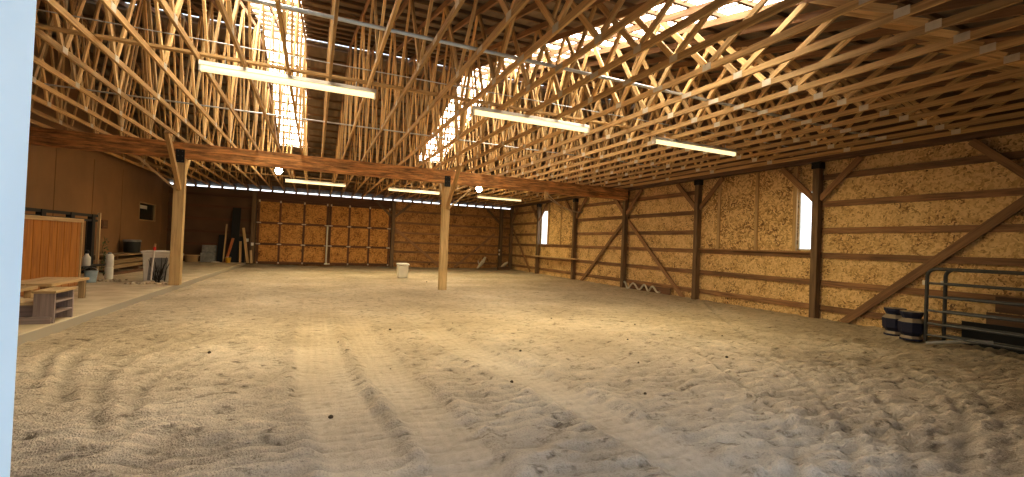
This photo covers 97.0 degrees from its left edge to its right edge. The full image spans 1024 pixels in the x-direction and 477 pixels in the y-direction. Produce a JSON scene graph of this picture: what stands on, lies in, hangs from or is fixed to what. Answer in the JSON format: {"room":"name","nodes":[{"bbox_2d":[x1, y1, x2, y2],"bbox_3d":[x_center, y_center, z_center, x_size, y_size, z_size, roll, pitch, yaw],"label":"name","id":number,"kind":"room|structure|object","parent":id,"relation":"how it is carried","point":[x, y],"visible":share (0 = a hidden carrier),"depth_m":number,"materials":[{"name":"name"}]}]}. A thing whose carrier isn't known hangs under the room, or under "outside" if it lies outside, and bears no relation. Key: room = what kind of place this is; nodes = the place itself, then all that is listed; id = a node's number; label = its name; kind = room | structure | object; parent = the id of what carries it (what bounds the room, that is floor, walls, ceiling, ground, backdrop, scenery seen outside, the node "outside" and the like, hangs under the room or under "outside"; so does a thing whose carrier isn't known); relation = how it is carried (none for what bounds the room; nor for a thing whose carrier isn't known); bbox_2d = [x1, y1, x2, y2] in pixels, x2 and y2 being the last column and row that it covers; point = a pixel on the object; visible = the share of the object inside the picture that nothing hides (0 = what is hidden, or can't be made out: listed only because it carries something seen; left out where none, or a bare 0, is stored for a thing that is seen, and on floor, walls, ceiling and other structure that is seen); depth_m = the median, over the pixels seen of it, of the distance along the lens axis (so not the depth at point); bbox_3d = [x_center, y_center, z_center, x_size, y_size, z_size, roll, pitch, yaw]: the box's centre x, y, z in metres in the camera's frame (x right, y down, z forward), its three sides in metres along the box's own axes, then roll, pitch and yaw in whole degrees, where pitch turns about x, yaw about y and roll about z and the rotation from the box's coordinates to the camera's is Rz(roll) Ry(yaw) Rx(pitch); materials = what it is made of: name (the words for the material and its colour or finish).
{"room":"barn interior","nodes":[
{"label":"barn interior","id":0,"kind":"room"},
{"bbox_2d":[25,19,169,273],"bbox_3d":[-11.814,-2.318,10.233,0.112,7.400,27.200,3,-1,-23],"label":"wall","id":1,"kind":"structure","parent":0,"point":[59,179],"depth_m":15.11,"materials":[{"name":"brown wood"}]},
{"bbox_2d":[138,201,155,221],"bbox_3d":[-16.065,-1.165,19.919,0.100,0.790,2.150,3,-1,-23],"label":"window","id":2,"kind":"structure","parent":1,"relation":"in","point":[147,211],"depth_m":19.97,"materials":[{"name":"black glass"}]},
{"bbox_2d":[17,261,245,346],"bbox_3d":[-10.313,1.330,10.894,3.500,0.250,27.200,3,-1,-23],"label":"floor slab","id":3,"kind":"structure","parent":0,"point":[102,298],"depth_m":10.32,"materials":[{"name":"concrete"}]},
{"bbox_2d":[20,286,37,297],"bbox_3d":[-8.634,1.020,7.507,0.842,0.400,0.750,3,-1,-23],"label":"bench","id":4,"kind":"object","parent":3,"relation":"on","point":[27,290],"visible":0.22,"depth_m":7.82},
{"bbox_2d":[19,287,75,324],"bbox_3d":[-7.388,1.016,6.939,0.840,0.490,0.665,3,-1,-23],"label":"block","id":5,"kind":"object","parent":3,"relation":"on","point":[47,304],"visible":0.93,"depth_m":6.81,"materials":[{"name":"brown wood"}]},
{"bbox_2d":[55,307,71,313],"bbox_3d":[-7.140,1.118,7.061,0.240,0.030,0.520,3,-1,-23],"label":"shelf","id":6,"kind":"object","parent":5,"relation":"attached to","point":[58,309],"depth_m":7.15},
{"bbox_2d":[20,215,83,296],"bbox_3d":[-10.107,0.353,9.623,0.100,1.680,3.910,3,-1,-23],"label":"wall","id":7,"kind":"structure","parent":3,"relation":"on","point":[52,246],"depth_m":10.16,"materials":[{"name":"brown wood"}]},
{"bbox_2d":[21,277,89,297],"bbox_3d":[-8.972,1.016,8.750,0.712,0.420,1.500,3,-1,-23],"label":"bench","id":8,"kind":"object","parent":3,"relation":"on","point":[43,282],"visible":0.57,"depth_m":8.85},
{"bbox_2d":[25,207,105,278],"bbox_3d":[-10.679,0.228,10.449,0.340,1.910,5.680,3,-1,-23],"label":"stall","id":9,"kind":"object","parent":3,"relation":"on","point":[90,222],"visible":0.25,"depth_m":12.54,"materials":[{"name":"brown wood"}]},
{"bbox_2d":[82,250,90,265],"bbox_3d":[-11.354,0.516,12.097,0.170,0.430,0.170,3,-1,-23],"label":"bottle","id":10,"kind":"object","parent":9,"relation":"on","point":[86,260],"visible":1,"depth_m":12.05,"materials":[{"name":"white plastic"}]},
{"bbox_2d":[83,267,98,282],"bbox_3d":[-11.370,0.975,12.233,0.300,0.415,0.300,3,-1,-23],"label":"pail","id":11,"kind":"object","parent":3,"relation":"on","point":[92,274],"visible":0.88,"depth_m":12.15,"materials":[{"name":"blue plastic"}]},
{"bbox_2d":[104,252,113,278],"bbox_3d":[-11.761,0.792,13.229,0.200,0.780,0.200,3,-1,-23],"label":"canister","id":12,"kind":"object","parent":3,"relation":"on","point":[109,260],"visible":0.98,"depth_m":13.16,"materials":[{"name":"plastic"}]},
{"bbox_2d":[118,265,138,268],"bbox_3d":[-14.390,1.071,16.971,0.650,0.125,0.120,3,-1,-23],"label":"lumber skid","id":13,"kind":"object","parent":3,"relation":"on","point":[137,266],"visible":0.43,"depth_m":16.97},
{"bbox_2d":[99,261,142,269],"bbox_3d":[-14.223,0.956,16.989,0.200,0.120,5.300,3,-1,-23],"label":"board","id":14,"kind":"object","parent":13,"relation":"on","point":[122,265],"visible":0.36,"depth_m":16.25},
{"bbox_2d":[102,256,142,263],"bbox_3d":[-14.272,0.788,16.968,0.160,0.140,4.700,3,-1,-23],"label":"board","id":15,"kind":"object","parent":14,"relation":"on","point":[131,259],"visible":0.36,"depth_m":16.45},
{"bbox_3d":[-14.480,0.944,16.878,0.200,0.120,5.300,3,-1,-23],"label":"board","id":16,"kind":"object","parent":13,"relation":"on","visible":0},
{"bbox_2d":[93,256,138,263],"bbox_3d":[-14.519,0.777,16.860,0.160,0.140,4.500,3,-1,-23],"label":"board","id":17,"kind":"object","parent":16,"relation":"on","point":[128,256],"visible":0.14,"depth_m":16.82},
{"bbox_2d":[99,256,117,259],"bbox_3d":[-13.728,0.654,15.405,0.500,0.125,0.100,3,-1,-23],"label":"lumber skid","id":18,"kind":"object","parent":17,"relation":"on","point":[100,257],"visible":0.43,"depth_m":15.31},
{"bbox_2d":[94,251,142,256],"bbox_3d":[-14.391,0.563,16.915,0.620,0.050,4.300,3,-1,-23],"label":"board","id":19,"kind":"object","parent":18,"relation":"on","point":[118,253],"visible":0.36,"depth_m":16.18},
{"bbox_2d":[122,239,141,252],"bbox_3d":[-14.580,0.289,17.378,0.570,0.495,0.570,3,-1,-23],"label":"tub","id":20,"kind":"object","parent":19,"relation":"on","point":[129,245],"visible":1,"depth_m":17.18,"materials":[{"name":"plastic"}]},
{"bbox_2d":[124,281,167,284],"bbox_3d":[-9.960,1.212,12.460,1.084,0.072,0.518,3,-1,-23],"label":"rubble","id":21,"kind":"object","parent":3,"relation":"on","point":[131,282],"visible":0.84,"depth_m":12.38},
{"bbox_2d":[141,250,169,281],"bbox_3d":[-10.302,0.800,13.247,0.730,0.880,0.690,3,-1,-23],"label":"bin","id":22,"kind":"object","parent":3,"relation":"on","point":[147,254],"visible":0.46,"depth_m":12.96,"materials":[{"name":"plastic"}]},
{"bbox_2d":[148,257,168,282],"bbox_3d":[-10.020,0.889,12.880,0.531,0.735,0.143,3,-1,-23],"label":"bundle","id":23,"kind":"object","parent":3,"relation":"on","point":[160,272],"visible":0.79,"depth_m":12.84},
{"bbox_2d":[136,129,190,284],"bbox_3d":[-9.467,-0.726,12.065,1.122,3.961,2.657,3,-1,-23],"label":"timber post","id":24,"kind":"object","parent":3,"relation":"on","point":[179,164],"visible":0.91,"depth_m":12.33,"materials":[{"name":"brown wood"}]},
{"bbox_2d":[200,245,216,261],"bbox_3d":[-15.357,0.760,22.929,0.600,0.850,0.500,3,-1,-23],"label":"chest","id":25,"kind":"object","parent":3,"relation":"on","point":[205,256],"visible":0.9,"depth_m":22.83,"materials":[{"name":"plastic"}]},
{"bbox_2d":[217,235,225,261],"bbox_3d":[-14.963,0.507,23.340,0.330,1.400,0.240,3,-1,-23],"label":"rubber mat","id":26,"kind":"object","parent":3,"relation":"on","point":[221,237],"visible":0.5,"depth_m":23.31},
{"bbox_2d":[229,207,240,261],"bbox_3d":[-14.397,-0.193,23.558,0.380,2.850,0.490,3,-1,-23],"label":"rubber mat","id":27,"kind":"object","parent":3,"relation":"on","point":[236,215],"visible":0.86,"depth_m":23.56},
{"bbox_2d":[37,0,634,207],"bbox_3d":[-5.971,-4.026,20.495,18.950,3.211,13.712,3,-1,-23],"label":"roof trusses","id":28,"kind":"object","parent":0,"point":[316,50],"depth_m":16.94,"materials":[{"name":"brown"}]},
{"bbox_2d":[166,184,509,267],"bbox_3d":[-8.682,-0.288,26.452,18.750,4.085,0.160,3,-1,-23],"label":"wall","id":29,"kind":"structure","parent":0,"point":[469,227],"depth_m":27.31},
{"bbox_2d":[255,199,328,264],"bbox_3d":[-11.994,-0.323,24.848,3.580,3.440,0.140,3,-1,-23],"label":"door","id":30,"kind":"structure","parent":29,"relation":"in","point":[288,232],"depth_m":24.80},
{"bbox_2d":[327,204,390,265],"bbox_3d":[-8.796,-0.174,26.238,3.440,3.440,0.140,3,-1,-23],"label":"door","id":31,"kind":"structure","parent":29,"relation":"in","point":[358,235],"depth_m":26.20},
{"bbox_2d":[453,233,494,267],"bbox_3d":[-2.399,0.765,29.083,2.734,2.339,0.045,3,-1,-23],"label":"diagonal brace","id":32,"kind":"object","parent":29,"relation":"attached to","point":[493,234],"visible":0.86,"depth_m":29.03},
{"bbox_2d":[10,263,1023,476],"bbox_3d":[-1.871,1.735,14.467,15.490,0.202,27.420,3,-1,-23],"label":"floor","id":33,"kind":"structure","parent":0,"point":[135,390],"depth_m":5.11,"materials":[{"name":"sand"}]},
{"bbox_2d":[249,191,256,263],"bbox_3d":[-13.732,-0.539,24.048,0.200,3.950,0.220,3,-1,-23],"label":"wall post","id":34,"kind":"object","parent":33,"relation":"on","point":[254,196],"visible":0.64,"depth_m":23.96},
{"bbox_2d":[376,201,410,266],"bbox_3d":[-7.098,-0.231,26.933,2.088,3.950,0.220,3,-1,-23],"label":"wall post","id":35,"kind":"object","parent":33,"relation":"on","point":[393,215],"visible":0.95,"depth_m":26.84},
{"bbox_2d":[396,263,409,277],"bbox_3d":[-4.767,1.394,19.718,0.502,0.650,0.502,3,-1,-23],"label":"bucket","id":36,"kind":"object","parent":33,"relation":"on","point":[402,268],"visible":0.97,"depth_m":19.52,"materials":[{"name":"beige plastic"}]},
{"bbox_2d":[438,163,474,289],"bbox_3d":[-1.810,-0.255,15.396,1.122,4.191,2.657,3,-1,-23],"label":"timber post","id":37,"kind":"object","parent":33,"relation":"on","point":[446,191],"visible":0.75,"depth_m":15.31,"materials":[{"name":"brown wood"}]},
{"bbox_2d":[29,126,627,199],"bbox_3d":[-3.736,-2.162,14.793,18.320,0.430,0.240,3,-1,-23],"label":"timber beam","id":38,"kind":"structure","parent":37,"relation":"on","point":[47,137],"depth_m":13.48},
{"bbox_2d":[30,0,173,179],"bbox_3d":[-11.253,-4.272,10.593,0.100,3.299,26.920,3,-1,-23],"label":"roof truss","id":39,"kind":"object","parent":38,"relation":"on","point":[35,89],"visible":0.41,"depth_m":13.01,"materials":[{"name":"wood"}]},
{"bbox_2d":[36,9,803,149],"bbox_3d":[-0.715,-2.461,7.426,17.600,0.016,0.016,3,-1,-23],"label":"wire","id":40,"kind":"object","parent":39,"relation":"attached to","point":[36,9],"visible":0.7,"depth_m":6.56,"materials":[{"name":"metal"}]},
{"bbox_2d":[245,0,877,137],"bbox_3d":[-0.185,-2.478,6.086,17.500,0.052,0.052,3,-1,-23],"label":"conduit","id":41,"kind":"object","parent":39,"relation":"on","point":[264,2],"visible":0.62,"depth_m":5.90,"materials":[{"name":"metal"}]},
{"bbox_2d":[31,0,196,186],"bbox_3d":[-10.721,-4.247,10.824,0.100,3.299,26.920,3,-1,-23],"label":"roof truss","id":42,"kind":"object","parent":38,"relation":"on","point":[59,103],"visible":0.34,"depth_m":11.33,"materials":[{"name":"wood"}]},
{"bbox_2d":[31,0,210,187],"bbox_3d":[-10.190,-4.222,11.055,0.100,3.299,26.920,3,-1,-23],"label":"roof truss","id":43,"kind":"object","parent":38,"relation":"on","point":[91,106],"visible":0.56,"depth_m":11.02,"materials":[{"name":"wood"}]},
{"bbox_2d":[32,0,223,188],"bbox_3d":[-9.659,-4.197,11.286,0.100,3.299,26.920,3,-1,-23],"label":"roof truss","id":44,"kind":"object","parent":38,"relation":"on","point":[85,103],"visible":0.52,"depth_m":10.56,"materials":[{"name":"wood"}]},
{"bbox_2d":[44,83,659,166],"bbox_3d":[-2.869,-2.509,10.502,16.100,0.032,0.032,3,-1,-23],"label":"conduit","id":45,"kind":"object","parent":44,"relation":"on","point":[44,83],"visible":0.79,"depth_m":9.75,"materials":[{"name":"metal"}]},
{"bbox_2d":[33,0,236,189],"bbox_3d":[-9.127,-4.173,11.517,0.100,3.299,26.920,3,-1,-23],"label":"roof truss","id":46,"kind":"object","parent":38,"relation":"on","point":[75,82],"visible":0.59,"depth_m":10.14,"materials":[{"name":"wood"}]},
{"bbox_2d":[35,0,248,190],"bbox_3d":[-8.596,-4.148,11.748,0.100,3.299,26.920,3,-1,-23],"label":"roof truss","id":47,"kind":"object","parent":38,"relation":"on","point":[62,46],"visible":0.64,"depth_m":9.23,"materials":[{"name":"wood"}]},
{"bbox_2d":[43,0,261,191],"bbox_3d":[-8.064,-4.123,11.979,0.100,3.299,26.920,3,-1,-23],"label":"roof truss","id":48,"kind":"object","parent":38,"relation":"on","point":[114,54],"visible":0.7,"depth_m":8.59,"materials":[{"name":"wood"}]},
{"bbox_2d":[99,0,273,192],"bbox_3d":[-7.533,-4.099,12.211,0.100,3.299,26.920,3,-1,-23],"label":"roof truss","id":49,"kind":"object","parent":38,"relation":"on","point":[111,5],"visible":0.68,"depth_m":8.54,"materials":[{"name":"wood"}]},
{"bbox_2d":[157,0,285,193],"bbox_3d":[-7.002,-4.074,12.442,0.100,3.299,26.920,3,-1,-23],"label":"roof truss","id":50,"kind":"object","parent":38,"relation":"on","point":[172,11],"visible":0.64,"depth_m":9.03,"materials":[{"name":"wood"}]},
{"bbox_2d":[215,0,296,193],"bbox_3d":[-6.470,-4.049,12.673,0.100,3.299,26.920,3,-1,-23],"label":"roof truss","id":51,"kind":"object","parent":38,"relation":"on","point":[229,19],"visible":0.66,"depth_m":9.18,"materials":[{"name":"wood"}]},
{"bbox_2d":[275,0,308,194],"bbox_3d":[-5.939,-4.024,12.904,0.100,3.299,26.920,3,-1,-23],"label":"roof truss","id":52,"kind":"object","parent":38,"relation":"on","point":[283,14],"visible":0.71,"depth_m":9.10,"materials":[{"name":"wood"}]},
{"bbox_2d":[318,0,339,195],"bbox_3d":[-5.407,-4.000,13.135,0.100,3.299,26.920,3,-1,-23],"label":"roof truss","id":53,"kind":"object","parent":38,"relation":"on","point":[334,10],"visible":0.77,"depth_m":7.99,"materials":[{"name":"wood"}]},
{"bbox_2d":[329,0,401,196],"bbox_3d":[-4.876,-3.975,13.366,0.100,3.299,26.920,3,-1,-23],"label":"roof truss","id":54,"kind":"object","parent":38,"relation":"on","point":[380,44],"visible":0.75,"depth_m":9.13,"materials":[{"name":"wood"}]},
{"bbox_2d":[340,0,464,197],"bbox_3d":[-4.345,-3.950,13.597,0.100,3.299,26.920,3,-1,-23],"label":"roof truss","id":55,"kind":"object","parent":38,"relation":"on","point":[422,58],"visible":0.73,"depth_m":8.48,"materials":[{"name":"wood"}]},
{"bbox_2d":[351,0,529,198],"bbox_3d":[-3.813,-3.926,13.829,0.100,3.299,26.920,3,-1,-23],"label":"roof truss","id":56,"kind":"object","parent":38,"relation":"on","point":[516,6],"visible":0.7,"depth_m":8.17,"materials":[{"name":"wood"}]},
{"bbox_2d":[361,0,596,198],"bbox_3d":[-3.282,-3.901,14.060,0.100,3.299,26.920,3,-1,-23],"label":"roof truss","id":57,"kind":"object","parent":38,"relation":"on","point":[563,20],"visible":0.73,"depth_m":7.95,"materials":[{"name":"wood"}]},
{"bbox_2d":[372,0,663,199],"bbox_3d":[-2.751,-3.876,14.291,0.100,3.299,26.920,3,-1,-23],"label":"roof truss","id":58,"kind":"object","parent":38,"relation":"on","point":[605,33],"visible":0.68,"depth_m":7.44,"materials":[{"name":"wood"}]},
{"bbox_2d":[382,0,733,200],"bbox_3d":[-2.219,-3.852,14.522,0.100,3.299,26.920,3,-1,-23],"label":"roof truss","id":59,"kind":"object","parent":38,"relation":"on","point":[645,44],"visible":0.68,"depth_m":7.28,"materials":[{"name":"wood"}]},
{"bbox_2d":[392,0,803,200],"bbox_3d":[-1.688,-3.827,14.753,0.100,3.299,26.920,3,-1,-23],"label":"roof truss","id":60,"kind":"object","parent":38,"relation":"on","point":[681,54],"visible":0.7,"depth_m":7.36,"materials":[{"name":"wood"}]},
{"bbox_2d":[402,0,876,201],"bbox_3d":[-1.156,-3.802,14.984,0.100,3.299,26.920,3,-1,-23],"label":"roof truss","id":61,"kind":"object","parent":38,"relation":"on","point":[713,63],"visible":0.58,"depth_m":6.99,"materials":[{"name":"wood"}]},
{"bbox_2d":[412,0,950,202],"bbox_3d":[-0.625,-3.777,15.215,0.100,3.299,26.920,3,-1,-23],"label":"roof truss","id":62,"kind":"object","parent":38,"relation":"on","point":[895,13],"visible":0.58,"depth_m":6.61,"materials":[{"name":"wood"}]},
{"bbox_2d":[421,0,1023,203],"bbox_3d":[-0.094,-3.753,15.447,0.100,3.299,26.920,3,-1,-23],"label":"roof truss","id":63,"kind":"object","parent":38,"relation":"on","point":[926,25],"visible":0.6,"depth_m":6.54,"materials":[{"name":"wood"}]},
{"bbox_2d":[430,0,1023,203],"bbox_3d":[0.438,-3.728,15.678,0.100,3.299,26.920,3,-1,-23],"label":"roof truss","id":64,"kind":"object","parent":38,"relation":"on","point":[955,38],"visible":0.57,"depth_m":6.66,"materials":[{"name":"wood"}]},
{"bbox_2d":[35,23,791,156],"bbox_3d":[-0.961,-2.475,7.995,17.600,0.038,0.090,3,-1,-23],"label":"board","id":65,"kind":"object","parent":64,"relation":"on","point":[40,26],"visible":0.67,"depth_m":7.06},
{"bbox_2d":[198,59,375,99],"bbox_3d":[-3.333,-2.445,6.920,2.420,0.240,0.140,3,-1,-23],"label":"tube light","id":66,"kind":"object","parent":65,"relation":"hanging from","point":[205,66],"visible":1,"depth_m":6.83,"materials":[{"name":"beige plastic"}]},
{"bbox_2d":[471,106,589,133],"bbox_3d":[0.405,-2.272,8.546,2.420,0.240,0.140,3,-1,-23],"label":"tube light","id":67,"kind":"object","parent":65,"relation":"hanging from","point":[481,111],"visible":1,"depth_m":8.46,"materials":[{"name":"beige plastic"}]},
{"bbox_2d":[651,136,736,156],"bbox_3d":[4.134,-2.098,10.168,2.420,0.240,0.140,3,-1,-23],"label":"tube light","id":68,"kind":"object","parent":65,"relation":"hanging from","point":[655,140],"visible":1,"depth_m":10.08,"materials":[{"name":"beige plastic"}]},
{"bbox_2d":[440,5,1023,204],"bbox_3d":[0.969,-3.703,15.909,0.100,3.299,26.920,3,-1,-23],"label":"roof truss","id":69,"kind":"object","parent":38,"relation":"on","point":[980,49],"visible":0.66,"depth_m":7.22,"materials":[{"name":"wood"}]},
{"bbox_2d":[450,25,1023,204],"bbox_3d":[1.500,-3.679,16.140,0.100,3.299,26.920,3,-1,-23],"label":"roof truss","id":70,"kind":"object","parent":38,"relation":"on","point":[1003,58],"visible":0.56,"depth_m":7.71,"materials":[{"name":"wood"}]},
{"bbox_2d":[458,34,1023,205],"bbox_3d":[2.032,-3.654,16.371,0.100,3.299,26.920,3,-1,-23],"label":"roof truss","id":71,"kind":"object","parent":38,"relation":"on","point":[870,105],"visible":0.57,"depth_m":8.09,"materials":[{"name":"wood"}]},
{"bbox_2d":[127,162,535,197],"bbox_3d":[-6.437,-2.502,20.586,17.600,0.038,0.090,3,-1,-23],"label":"board","id":72,"kind":"object","parent":71,"relation":"on","point":[127,162],"visible":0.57,"depth_m":19.56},
{"bbox_2d":[285,177,345,186],"bbox_3d":[-8.504,-2.458,19.687,2.420,0.240,0.140,3,-1,-23],"label":"tube light","id":73,"kind":"object","parent":72,"relation":"hanging from","point":[293,180],"visible":1,"depth_m":19.63,"materials":[{"name":"beige plastic"}]},
{"bbox_2d":[388,187,439,194],"bbox_3d":[-4.610,-2.277,21.381,2.420,0.240,0.140,3,-1,-23],"label":"tube light","id":74,"kind":"object","parent":72,"relation":"hanging from","point":[389,188],"visible":1,"depth_m":21.32,"materials":[{"name":"beige plastic"}]},
{"bbox_2d":[477,195,521,201],"bbox_3d":[-0.625,-2.092,23.114,2.420,0.240,0.140,3,-1,-23],"label":"tube light","id":75,"kind":"object","parent":72,"relation":"hanging from","point":[478,196],"visible":0.98,"depth_m":23.07,"materials":[{"name":"beige plastic"}]},
{"bbox_2d":[466,46,1023,206],"bbox_3d":[2.563,-3.629,16.602,0.100,3.299,26.920,3,-1,-23],"label":"roof truss","id":76,"kind":"object","parent":38,"relation":"on","point":[891,110],"visible":0.56,"depth_m":8.58,"materials":[{"name":"wood"}]},
{"bbox_2d":[475,62,1023,207],"bbox_3d":[3.095,-3.604,16.833,0.100,3.299,26.920,3,-1,-23],"label":"roof truss","id":77,"kind":"object","parent":38,"relation":"on","point":[910,115],"visible":0.59,"depth_m":9.30,"materials":[{"name":"wood"}]},
{"bbox_2d":[483,70,1023,207],"bbox_3d":[3.626,-3.580,17.064,0.100,3.299,26.920,3,-1,-23],"label":"roof truss","id":78,"kind":"object","parent":38,"relation":"on","point":[929,120],"visible":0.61,"depth_m":9.77,"materials":[{"name":"wood"}]},
{"bbox_2d":[492,77,1023,208],"bbox_3d":[4.157,-3.555,17.296,0.100,3.299,26.920,3,-1,-23],"label":"roof truss","id":79,"kind":"object","parent":38,"relation":"on","point":[945,125],"visible":0.56,"depth_m":10.30,"materials":[{"name":"wood"}]},
{"bbox_2d":[500,82,1023,208],"bbox_3d":[4.689,-3.530,17.527,0.100,3.299,26.920,3,-1,-23],"label":"roof truss","id":80,"kind":"object","parent":38,"relation":"on","point":[962,130],"visible":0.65,"depth_m":10.66,"materials":[{"name":"wood"}]},
{"bbox_2d":[487,209,503,266],"bbox_3d":[-1.182,0.045,29.507,1.144,3.950,0.220,3,-1,-23],"label":"wall post","id":81,"kind":"object","parent":33,"relation":"on","point":[501,216],"visible":0.82,"depth_m":29.60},
{"bbox_2d":[508,207,518,268],"bbox_3d":[0.124,0.046,29.088,0.175,4.099,1.110,3,-1,-23],"label":"wall post","id":82,"kind":"object","parent":33,"relation":"on","point":[512,216],"visible":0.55,"depth_m":29.45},
{"bbox_2d":[531,203,547,273],"bbox_3d":[1.476,0.052,25.941,0.216,4.099,2.060,3,-1,-23],"label":"wall post","id":83,"kind":"object","parent":33,"relation":"on","point":[539,215],"visible":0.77,"depth_m":25.87,"materials":[{"name":"brown wood"}]},
{"bbox_2d":[565,197,587,278],"bbox_3d":[3.051,0.060,22.319,0.216,4.099,2.060,3,-1,-23],"label":"wall post","id":84,"kind":"object","parent":33,"relation":"on","point":[575,215],"visible":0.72,"depth_m":22.26,"materials":[{"name":"brown wood"}]},
{"bbox_2d":[507,116,1023,208],"bbox_3d":[5.185,-2.113,17.653,0.290,0.290,27.050,3,-1,-23],"label":"beam","id":85,"kind":"structure","parent":84,"relation":"on","point":[1016,129],"depth_m":10.80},
{"bbox_2d":[613,189,642,287],"bbox_3d":[4.626,0.068,18.696,0.216,4.099,2.060,3,-1,-23],"label":"wall post","id":86,"kind":"object","parent":33,"relation":"on","point":[626,209],"visible":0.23,"depth_m":18.63,"materials":[{"name":"brown wood"}]},
{"bbox_2d":[623,281,659,292],"bbox_3d":[4.971,1.872,17.429,0.170,0.303,2.131,3,-1,-23],"label":"strip","id":87,"kind":"object","parent":33,"relation":"on","point":[630,285],"visible":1,"depth_m":17.45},
{"bbox_2d":[629,283,670,294],"bbox_3d":[5.205,1.941,17.262,0.030,0.300,2.300,3,-1,-23],"label":"board","id":88,"kind":"object","parent":33,"relation":"on","point":[667,291],"visible":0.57,"depth_m":16.85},
{"bbox_2d":[676,176,724,299],"bbox_3d":[6.170,0.076,15.147,0.216,4.099,2.060,3,-1,-23],"label":"wall post","id":89,"kind":"object","parent":33,"relation":"on","point":[697,204],"visible":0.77,"depth_m":15.09,"materials":[{"name":"brown wood"}]},
{"bbox_2d":[780,156,863,317],"bbox_3d":[7.737,0.084,11.543,0.216,4.099,2.060,3,-1,-23],"label":"wall post","id":90,"kind":"object","parent":33,"relation":"on","point":[817,196],"visible":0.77,"depth_m":11.49,"materials":[{"name":"brown wood"}]},
{"bbox_2d":[882,307,906,335],"bbox_3d":[7.989,1.730,9.454,0.405,0.575,0.405,3,-1,-23],"label":"barrel","id":91,"kind":"object","parent":33,"relation":"on","point":[890,319],"visible":0.68,"depth_m":9.36,"materials":[{"name":"blue plastic"}]},
{"bbox_2d":[898,310,923,341],"bbox_3d":[7.971,1.735,9.042,0.405,0.575,0.405,3,-1,-23],"label":"barrel","id":92,"kind":"object","parent":33,"relation":"on","point":[910,325],"visible":0.98,"depth_m":8.92,"materials":[{"name":"blue plastic"}]},
{"bbox_2d":[926,340,993,344],"bbox_3d":[8.234,1.926,8.356,0.900,0.209,0.077,2,-1,34],"label":"pole","id":93,"kind":"object","parent":33,"relation":"on","point":[942,341],"visible":0.81,"depth_m":8.38,"materials":[{"name":"metal"}]},
{"bbox_2d":[922,267,1023,350],"bbox_3d":[8.756,1.280,7.305,0.075,1.442,3.472,3,-1,-23],"label":"metal gate","id":94,"kind":"object","parent":33,"relation":"on","point":[925,282],"visible":0.99,"depth_m":8.26,"materials":[{"name":"grey metal"}]},
{"bbox_2d":[940,268,1023,347],"bbox_3d":[9.074,1.293,7.301,0.075,1.442,3.412,3,-1,-23],"label":"metal gate","id":95,"kind":"object","parent":33,"relation":"on","point":[945,278],"visible":0.52,"depth_m":8.54,"materials":[{"name":"grey metal"}]},
{"bbox_2d":[961,321,1023,353],"bbox_3d":[9.345,1.813,7.203,0.040,0.480,3.353,3,-1,-23],"label":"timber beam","id":96,"kind":"structure","parent":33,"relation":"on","point":[998,338],"depth_m":8.31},
{"bbox_2d":[986,296,1023,327],"bbox_3d":[9.486,1.527,7.100,0.040,0.910,3.250,3,-1,-23],"label":"bundle","id":97,"kind":"object","parent":33,"relation":"on","point":[1018,310],"visible":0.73,"depth_m":8.21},
{"bbox_2d":[539,200,572,245],"bbox_3d":[2.382,-0.795,24.168,0.139,2.290,3.810,3,-1,-23],"label":"wall","id":98,"kind":"structure","parent":0,"point":[560,220],"depth_m":23.91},
{"bbox_2d":[122,0,1023,100],"bbox_3d":[-0.350,-3.967,7.566,18.950,3.271,13.972,3,-1,-23],"label":"ceiling","id":99,"kind":"structure","parent":0,"point":[316,28],"depth_m":8.87,"materials":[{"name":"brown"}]},
{"bbox_2d":[698,167,809,252],"bbox_3d":[7.064,-0.771,13.402,0.139,2.290,3.790,3,-1,-23],"label":"wall","id":100,"kind":"structure","parent":0,"point":[757,211],"depth_m":13.36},
{"bbox_2d":[508,133,1023,339],"bbox_3d":[5.249,-0.023,17.658,0.090,4.400,27.200,3,-1,-23],"label":"wall","id":101,"kind":"structure","parent":0,"point":[894,212],"depth_m":10.78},
{"bbox_2d":[580,223,621,280],"bbox_3d":[3.981,0.682,20.309,0.045,2.836,3.222,3,-1,-23],"label":"diagonal brace","id":102,"kind":"object","parent":101,"relation":"attached to","point":[620,225],"visible":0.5,"depth_m":20.20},
{"bbox_2d":[628,221,684,296],"bbox_3d":[5.367,0.699,17.122,0.045,2.855,3.213,3,-1,-23],"label":"diagonal brace","id":103,"kind":"object","parent":101,"relation":"attached to","point":[631,225],"visible":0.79,"depth_m":16.95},
{"bbox_2d":[798,191,811,249],"bbox_3d":[7.783,-0.469,11.955,0.050,1.560,0.400,3,-1,-23],"label":"window","id":104,"kind":"structure","parent":101,"relation":"in","point":[800,200],"depth_m":12.11,"materials":[{"name":"glass"}]},
{"bbox_2d":[840,196,1023,323],"bbox_3d":[8.661,0.651,9.553,0.045,2.906,3.204,3,-1,-23],"label":"diagonal brace","id":105,"kind":"object","parent":101,"relation":"attached to","point":[1015,207],"visible":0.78,"depth_m":9.27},
{"bbox_2d":[968,138,1023,178],"bbox_3d":[9.304,0.092,7.939,0.216,4.099,2.060,3,-1,-23],"label":"diagonal brace","id":106,"kind":"object","parent":101,"relation":"attached to","point":[975,143],"visible":1,"depth_m":8.50,"materials":[{"name":"brown wood"}]},
{"bbox_2d":[523,88,1023,199],"bbox_3d":[5.443,-3.628,17.735,0.100,3.178,27.200,3,-1,-23],"label":"roof trusses","id":107,"kind":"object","parent":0,"point":[713,108],"depth_m":12.41,"materials":[{"name":"brown wood"}]},
{"bbox_3d":[2.124,-0.393,1.495,18.850,4.400,0.150,3,-1,-23],"label":"wall","id":108,"kind":"structure","parent":0,"visible":0},
{"bbox_2d":[0,0,36,476],"bbox_3d":[-0.528,-0.286,0.337,0.196,3.860,0.180,3,-1,-23],"label":"trim","id":109,"kind":"structure","parent":108,"relation":"attached to","point":[17,17],"depth_m":0.43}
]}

